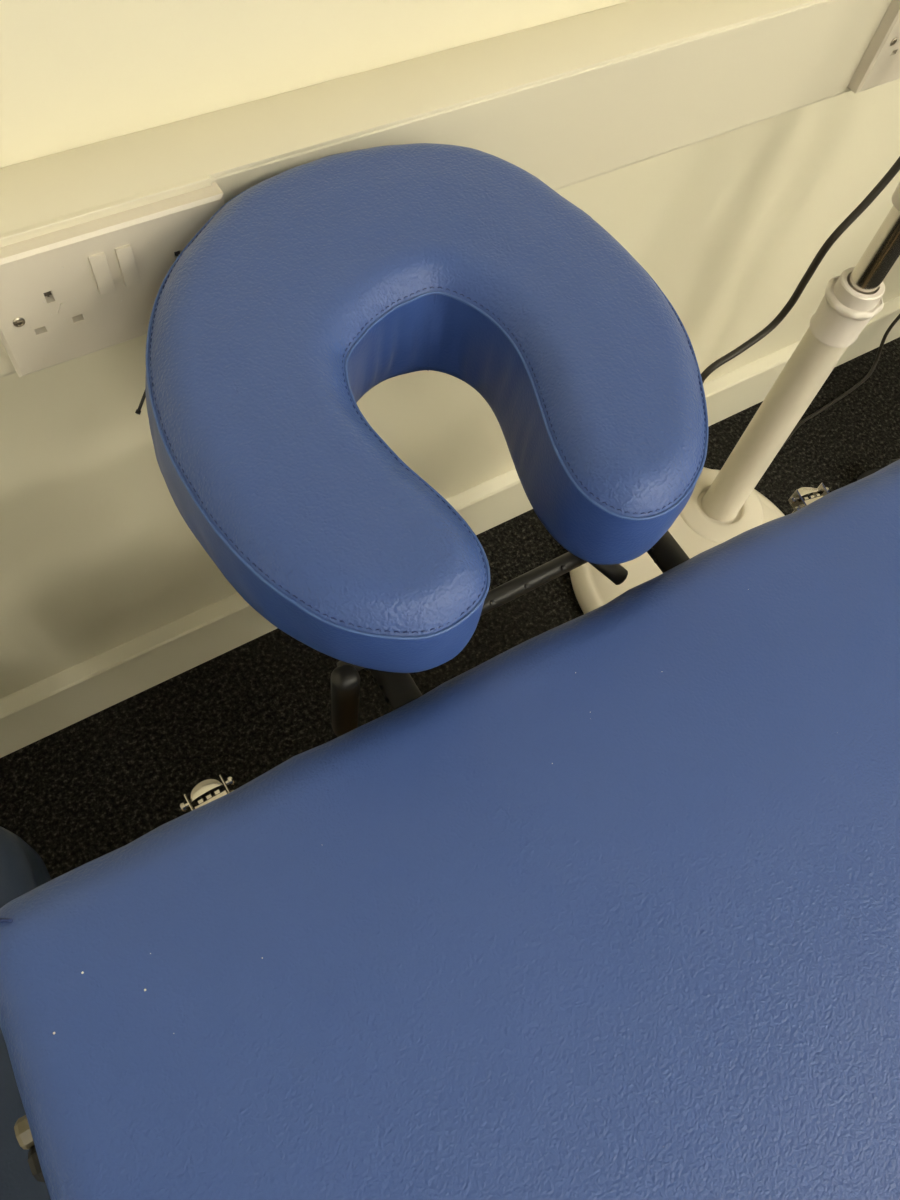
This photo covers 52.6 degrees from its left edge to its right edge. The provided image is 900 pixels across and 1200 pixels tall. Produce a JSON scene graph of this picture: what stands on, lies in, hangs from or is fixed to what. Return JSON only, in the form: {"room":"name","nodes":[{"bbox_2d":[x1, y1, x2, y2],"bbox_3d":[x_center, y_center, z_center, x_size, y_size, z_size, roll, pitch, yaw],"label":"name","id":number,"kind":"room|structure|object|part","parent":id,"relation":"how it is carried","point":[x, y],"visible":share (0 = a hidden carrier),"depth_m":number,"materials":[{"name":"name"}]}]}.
{"room":"massage treatment room","nodes":[
{"label":"massage treatment room","id":0,"kind":"room"},
{"bbox_2d":[0,0,899,698],"bbox_3d":[-0.005,-0.651,0.104,5.200,2.550,0.100,-26,69,-18],"label":"wall","id":1,"kind":"structure","parent":0,"point":[98,555],"depth_m":0.84,"materials":[{"name":"beige paint"}]},
{"bbox_2d":[0,174,211,246],"bbox_3d":[-0.341,-0.147,0.459,0.471,0.008,0.004,-26,69,-18],"label":"trim","id":2,"kind":"structure","parent":1,"relation":"attached to","point":[25,233],"depth_m":0.51,"materials":[{"name":"beige plastic"}]},
{"bbox_2d":[0,182,224,376],"bbox_3d":[-0.201,-0.190,0.548,0.146,0.087,0.016,-26,69,-18],"label":"double socket","id":3,"kind":"object","parent":1,"relation":"attached to","point":[76,291],"visible":0.82,"depth_m":0.53,"materials":[{"name":"beige plastic"}]},
{"bbox_2d":[43,291,51,296],"bbox_3d":[-0.233,-0.179,0.526,0.004,0.006,0.004,-26,69,-18],"label":"shutter","id":4,"kind":"object","parent":3,"relation":"attached to","point":[45,293],"depth_m":0.53,"materials":[{"name":"white plastic"}]},
{"bbox_2d":[88,252,115,294],"bbox_3d":[-0.203,-0.191,0.530,0.009,0.027,0.007,-26,69,-18],"label":"rocker switch","id":5,"kind":"object","parent":3,"relation":"attached to","point":[101,265],"depth_m":0.53,"materials":[{"name":"beige plastic"}]},
{"bbox_2d":[115,244,140,286],"bbox_3d":[-0.190,-0.197,0.534,0.009,0.027,0.007,-26,69,-18],"label":"rocker switch","id":6,"kind":"object","parent":3,"relation":"attached to","point":[127,256],"depth_m":0.53,"materials":[{"name":"beige plastic"}]},
{"bbox_2d":[0,0,891,377],"bbox_3d":[-0.032,-0.307,0.630,5.000,0.100,0.053,-26,69,-18],"label":"cable trunking","id":7,"kind":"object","parent":1,"relation":"attached to","point":[569,101],"depth_m":0.62,"materials":[{"name":"beige plastic"}]},
{"bbox_2d":[0,296,899,757],"bbox_3d":[-0.104,-0.050,1.166,5.000,0.104,0.016,-26,69,-18],"label":"baseboard","id":8,"kind":"structure","parent":1,"relation":"attached to","point":[30,714],"depth_m":1.08,"materials":[{"name":"beige paint"}]},
{"bbox_2d":[847,0,899,92],"bbox_3d":[0.418,-0.493,0.777,0.146,0.087,0.016,-26,69,-18],"label":"double socket","id":9,"kind":"object","parent":1,"relation":"attached to","point":[880,63],"visible":1,"depth_m":0.77,"materials":[{"name":"beige plastic"}]},
{"bbox_2d":[701,156,899,382],"bbox_3d":[0.249,-0.221,0.867,0.225,0.458,0.032,-18,67,-15],"label":"power cable","id":10,"kind":"object","parent":9,"relation":"attached to","point":[895,168],"visible":0.72,"depth_m":0.80,"materials":[{"name":"black plastic"}]},
{"bbox_2d":[0,337,899,879],"bbox_3d":[1.164,1.947,0.382,5.200,0.050,5.200,-26,69,-18],"label":"floor","id":11,"kind":"structure","parent":0,"point":[82,792],"depth_m":1.12,"materials":[{"name":"carpet"}]},
{"bbox_2d":[0,826,50,1199],"bbox_3d":[-0.313,0.625,0.628,0.404,0.400,0.808,-26,69,-18],"label":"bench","id":12,"kind":"object","parent":11,"relation":"on","point":[22,870],"visible":0.27,"depth_m":0.57,"materials":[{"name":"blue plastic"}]},
{"bbox_2d":[0,459,899,1199],"bbox_3d":[0.485,0.880,0.467,0.726,0.622,1.889,-25,69,-18],"label":"massage table","id":13,"kind":"object","parent":11,"relation":"on","point":[607,908],"visible":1,"depth_m":0.43,"materials":[{"name":"blue leather"}]},
{"bbox_3d":[-0.206,0.265,0.463,0.026,0.017,0.016,-25,69,-18],"label":"knob","id":14,"kind":"part","parent":13,"relation":"part of","materials":[{"name":"beige wood"}]},
{"bbox_2d":[135,143,707,736],"bbox_3d":[-0.025,-0.093,0.574,0.297,0.224,0.306,-26,69,-18],"label":"cradle","id":15,"kind":"object","parent":13,"relation":"attached to","point":[322,282],"visible":0.99,"depth_m":0.47,"materials":[{"name":"blue leather"}]},
{"bbox_3d":[-0.065,0.064,0.560,0.016,0.097,0.016,-26,69,-18],"label":"hanging lever","id":16,"kind":"part","parent":15,"relation":"part of","materials":[{"name":"black plastic"}]},
{"bbox_3d":[-0.055,0.017,0.572,0.020,0.020,0.163,-26,69,-18],"label":"rail","id":17,"kind":"part","parent":15,"relation":"part of","materials":[{"name":"black metal"}]},
{"bbox_3d":[0.095,-0.026,0.578,0.041,0.013,0.014,39,65,13],"label":"cam lever","id":18,"kind":"part","parent":15,"relation":"part of","materials":[{"name":"black plastic"}]},
{"bbox_3d":[0.123,-0.070,0.637,0.020,0.020,0.163,-26,69,-18],"label":"rail","id":19,"kind":"part","parent":15,"relation":"part of","materials":[{"name":"black metal"}]},
{"bbox_2d":[570,182,899,613],"bbox_3d":[0.586,-0.430,0.725,0.762,1.374,0.360,-26,69,-18],"label":"lamp stand","id":20,"kind":"object","parent":11,"relation":"on","point":[723,504],"visible":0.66,"depth_m":1.10,"materials":[{"name":"beige paint"}]},
{"bbox_2d":[781,314,899,447],"bbox_3d":[0.607,-0.344,1.369,0.025,0.160,0.268,43,66,15],"label":"power cable","id":21,"kind":"object","parent":11,"relation":"on","point":[897,318],"visible":0.94,"depth_m":1.43,"materials":[{"name":"black plastic"}]}
]}

